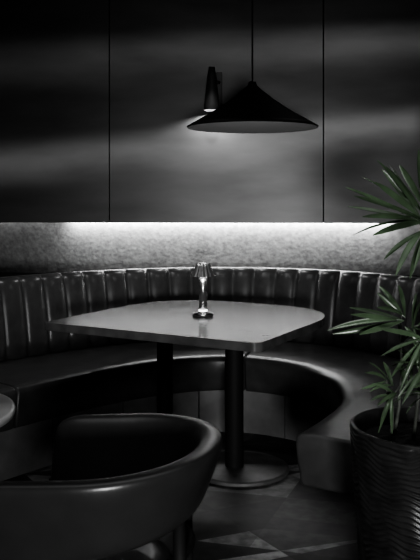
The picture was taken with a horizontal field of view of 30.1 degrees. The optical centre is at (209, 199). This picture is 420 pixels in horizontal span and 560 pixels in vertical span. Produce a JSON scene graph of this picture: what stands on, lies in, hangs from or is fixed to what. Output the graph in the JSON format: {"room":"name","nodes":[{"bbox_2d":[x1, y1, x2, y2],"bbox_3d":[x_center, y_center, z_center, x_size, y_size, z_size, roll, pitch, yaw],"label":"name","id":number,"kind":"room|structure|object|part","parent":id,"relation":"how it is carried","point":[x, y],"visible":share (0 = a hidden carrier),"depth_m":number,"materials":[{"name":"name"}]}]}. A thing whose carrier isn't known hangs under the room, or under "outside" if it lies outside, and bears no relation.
{"room":"restaurant","nodes":[
{"label":"restaurant","id":0,"kind":"room"},
{"bbox_2d":[0,384,16,431],"bbox_3d":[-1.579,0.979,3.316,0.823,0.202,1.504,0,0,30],"label":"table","id":1,"kind":"object","parent":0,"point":[10,390],"depth_m":3.65,"materials":[{"name":"grey"}]},
{"bbox_2d":[4,432,358,559],"bbox_3d":[0.000,1.380,1.850,6.400,0.100,8.100,0,0,0],"label":"floor","id":2,"kind":"structure","parent":0,"point":[285,519],"depth_m":3.26,"materials":[{"name":"tile"}]},
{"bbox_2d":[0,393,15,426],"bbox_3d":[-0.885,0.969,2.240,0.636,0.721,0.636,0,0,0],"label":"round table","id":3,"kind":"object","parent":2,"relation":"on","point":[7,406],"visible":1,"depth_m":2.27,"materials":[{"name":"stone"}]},
{"bbox_2d":[0,413,221,559],"bbox_3d":[-0.263,0.962,1.965,0.588,0.737,0.596,0,0,10],"label":"armchair","id":4,"kind":"object","parent":2,"relation":"on","point":[118,484],"visible":1,"depth_m":1.74,"materials":[{"name":"leather"}]},
{"bbox_3d":[-0.321,0.928,1.975,0.470,0.073,0.410,0,0,10],"label":"seat","id":5,"kind":"part","parent":4,"relation":"part of","materials":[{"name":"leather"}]},
{"bbox_3d":[-0.056,1.042,1.845,0.063,0.575,0.034,0,0,0],"label":"leg","id":6,"kind":"part","parent":4,"relation":"part of","materials":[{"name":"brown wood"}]},
{"bbox_3d":[-0.048,1.042,2.092,0.063,0.575,0.034,0,0,0],"label":"leg","id":7,"kind":"part","parent":4,"relation":"part of","materials":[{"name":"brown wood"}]},
{"bbox_2d":[45,300,324,487],"bbox_3d":[-0.026,0.955,3.910,1.130,0.749,1.110,0,0,29],"label":"dining table","id":8,"kind":"object","parent":2,"relation":"on","point":[236,328],"visible":0.7,"depth_m":3.79,"materials":[{"name":"stone"}]},
{"bbox_3d":[-0.235,0.963,4.060,0.182,0.687,0.182,0,0,0],"label":"post","id":9,"kind":"part","parent":8,"relation":"part of","materials":[{"name":"black metal"}]},
{"bbox_2d":[191,262,214,316],"bbox_3d":[-0.035,0.446,3.900,0.125,0.267,0.125,0,0,0],"label":"table lamp","id":10,"kind":"object","parent":8,"relation":"on","point":[202,270],"visible":1,"depth_m":3.88,"materials":[{"name":"silver metal"}]},
{"bbox_3d":[-0.035,0.454,3.900,0.041,0.188,0.041,0,0,0],"label":"stem","id":11,"kind":"part","parent":10,"relation":"part of","materials":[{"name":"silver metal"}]},
{"bbox_3d":[-0.035,0.346,3.900,0.125,0.068,0.125,0,0,0],"label":"lamp shade","id":12,"kind":"part","parent":10,"relation":"part of","materials":[{"name":"clear glass"}]},
{"bbox_3d":[0.120,0.963,3.840,0.190,0.687,0.190,0,0,0],"label":"post","id":13,"kind":"part","parent":8,"relation":"part of","materials":[{"name":"black metal"}]},
{"bbox_3d":[0.150,1.317,3.840,0.480,0.023,0.480,0,0,0],"label":"plate","id":14,"kind":"part","parent":8,"relation":"part of","materials":[{"name":"metal"}]},
{"bbox_2d":[0,267,419,495],"bbox_3d":[-0.439,0.881,3.854,3.653,0.896,2.610,0,0,0],"label":"banquette","id":15,"kind":"object","parent":2,"relation":"on","point":[307,390],"visible":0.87,"depth_m":4.36,"materials":[{"name":"black leather"}]},
{"bbox_3d":[-1.213,1.205,3.921,0.664,0.248,0.581,0,0,39],"label":"plinth panel","id":16,"kind":"part","parent":15,"relation":"part of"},
{"bbox_3d":[-0.860,1.205,4.313,0.538,0.248,0.667,0,0,-44],"label":"plinth panel","id":17,"kind":"part","parent":15,"relation":"part of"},
{"bbox_2d":[0,341,250,427],"bbox_3d":[-0.468,0.979,4.501,2.102,0.202,0.930,0,0,-33],"label":"seat cushion","id":18,"kind":"object","parent":15,"relation":"on","point":[51,383],"depth_m":4.18,"materials":[{"name":"black leather"}]},
{"bbox_3d":[-0.417,1.205,4.644,0.737,0.248,0.684,0,0,-28],"label":"plinth panel","id":19,"kind":"part","parent":15,"relation":"part of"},
{"bbox_3d":[-0.438,0.656,3.855,3.649,0.445,2.604,0,0,0],"label":"backrest","id":20,"kind":"part","parent":15,"relation":"part of","materials":[{"name":"black leather"}]},
{"bbox_3d":[0.290,1.205,4.736,1.026,0.248,0.782,0,0,0],"label":"plinth panel","id":21,"kind":"part","parent":15,"relation":"part of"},
{"bbox_3d":[0.837,1.205,4.341,0.700,0.248,0.913,0,0,-33],"label":"plinth panel","id":22,"kind":"part","parent":15,"relation":"part of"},
{"bbox_2d":[245,341,419,495],"bbox_3d":[0.789,0.979,3.831,1.185,0.202,2.539,0,0,0],"label":"seat cushion","id":23,"kind":"object","parent":15,"relation":"on","point":[331,376],"depth_m":3.98,"materials":[{"name":"black leather"}]},
{"bbox_2d":[327,149,419,559],"bbox_3d":[0.601,0.590,2.270,0.513,1.479,0.448,0,0,0],"label":"potted palm","id":24,"kind":"object","parent":2,"relation":"on","point":[385,441],"visible":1,"depth_m":2.19,"materials":[{"name":"plant"}]},
{"bbox_2d":[349,405,419,559],"bbox_3d":[0.635,0.992,2.270,0.451,0.674,0.450,0,0,0],"label":"pot","id":25,"kind":"object","parent":24,"relation":"attached to","point":[385,459],"depth_m":2.14,"materials":[{"name":"ceramic"}]},
{"bbox_2d":[0,222,419,276],"bbox_3d":[0.012,-0.170,5.450,6.800,3.000,0.102,0,0,4],"label":"wall","id":26,"kind":"structure","parent":0,"point":[24,247],"depth_m":5.41,"materials":[{"name":"paint"}]},
{"bbox_2d":[0,0,109,222],"bbox_3d":[-1.411,-0.756,5.394,1.444,1.823,0.030,0,0,4],"label":"wall panel","id":27,"kind":"object","parent":26,"relation":"attached to","point":[55,54],"visible":1,"depth_m":5.36,"materials":[{"name":"metal"}]},
{"bbox_2d":[0,272,418,276],"bbox_3d":[-0.156,0.525,4.705,3.104,0.030,1.610,0,0,0],"label":"trim","id":28,"kind":"structure","parent":26,"relation":"attached to","point":[2,274],"depth_m":5.34,"materials":[{"name":"black"}]},
{"bbox_2d":[110,0,322,222],"bbox_3d":[0.037,-0.756,5.293,1.446,1.823,0.030,0,0,4],"label":"wall panel","id":29,"kind":"object","parent":26,"relation":"attached to","point":[162,52],"visible":0.98,"depth_m":5.28,"materials":[{"name":"metal"}]},
{"bbox_2d":[204,67,221,110],"bbox_3d":[0.017,-0.740,5.198,0.108,0.290,0.165,0,0,11],"label":"wall sconce","id":30,"kind":"object","parent":29,"relation":"attached to","point":[213,94],"visible":0.87,"depth_m":5.14,"materials":[{"name":"grey metal"}]},
{"bbox_3d":[0.062,-0.740,5.258,0.040,0.240,0.025,0,0,0],"label":"plate","id":31,"kind":"part","parent":30,"relation":"part of","materials":[{"name":"grey metal"}]},
{"bbox_2d":[323,0,323,222],"bbox_3d":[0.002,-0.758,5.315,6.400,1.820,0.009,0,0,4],"label":"trim","id":32,"kind":"structure","parent":26,"relation":"attached to","point":[323,0],"depth_m":5.26,"materials":[{"name":"black"}]},
{"bbox_2d":[324,0,419,222],"bbox_3d":[1.483,-0.756,5.191,1.442,1.823,0.030,0,0,4],"label":"wall panel","id":33,"kind":"object","parent":26,"relation":"attached to","point":[372,47],"visible":1,"depth_m":5.21,"materials":[{"name":"metal"}]},
{"bbox_3d":[0.000,-1.720,1.850,6.400,0.100,8.100,0,0,0],"label":"ceiling","id":34,"kind":"structure","parent":0,"visible":0},
{"bbox_2d":[187,0,318,132],"bbox_3d":[0.212,-1.015,3.900,0.656,1.308,0.656,0,0,0],"label":"pendant lamp","id":35,"kind":"object","parent":34,"relation":"hanging from","point":[252,110],"visible":1,"depth_m":3.79,"materials":[{"name":"black metal"}]},
{"bbox_3d":[0.212,-1.115,3.900,0.007,1.051,0.007,0,0,23],"label":"cord","id":36,"kind":"part","parent":35,"relation":"part of","materials":[{"name":"black plastic"}]},
{"bbox_3d":[0.212,-0.476,3.900,0.656,0.230,0.656,0,0,0],"label":"lamp shade","id":37,"kind":"part","parent":35,"relation":"part of","materials":[{"name":"black metal"}]}
]}

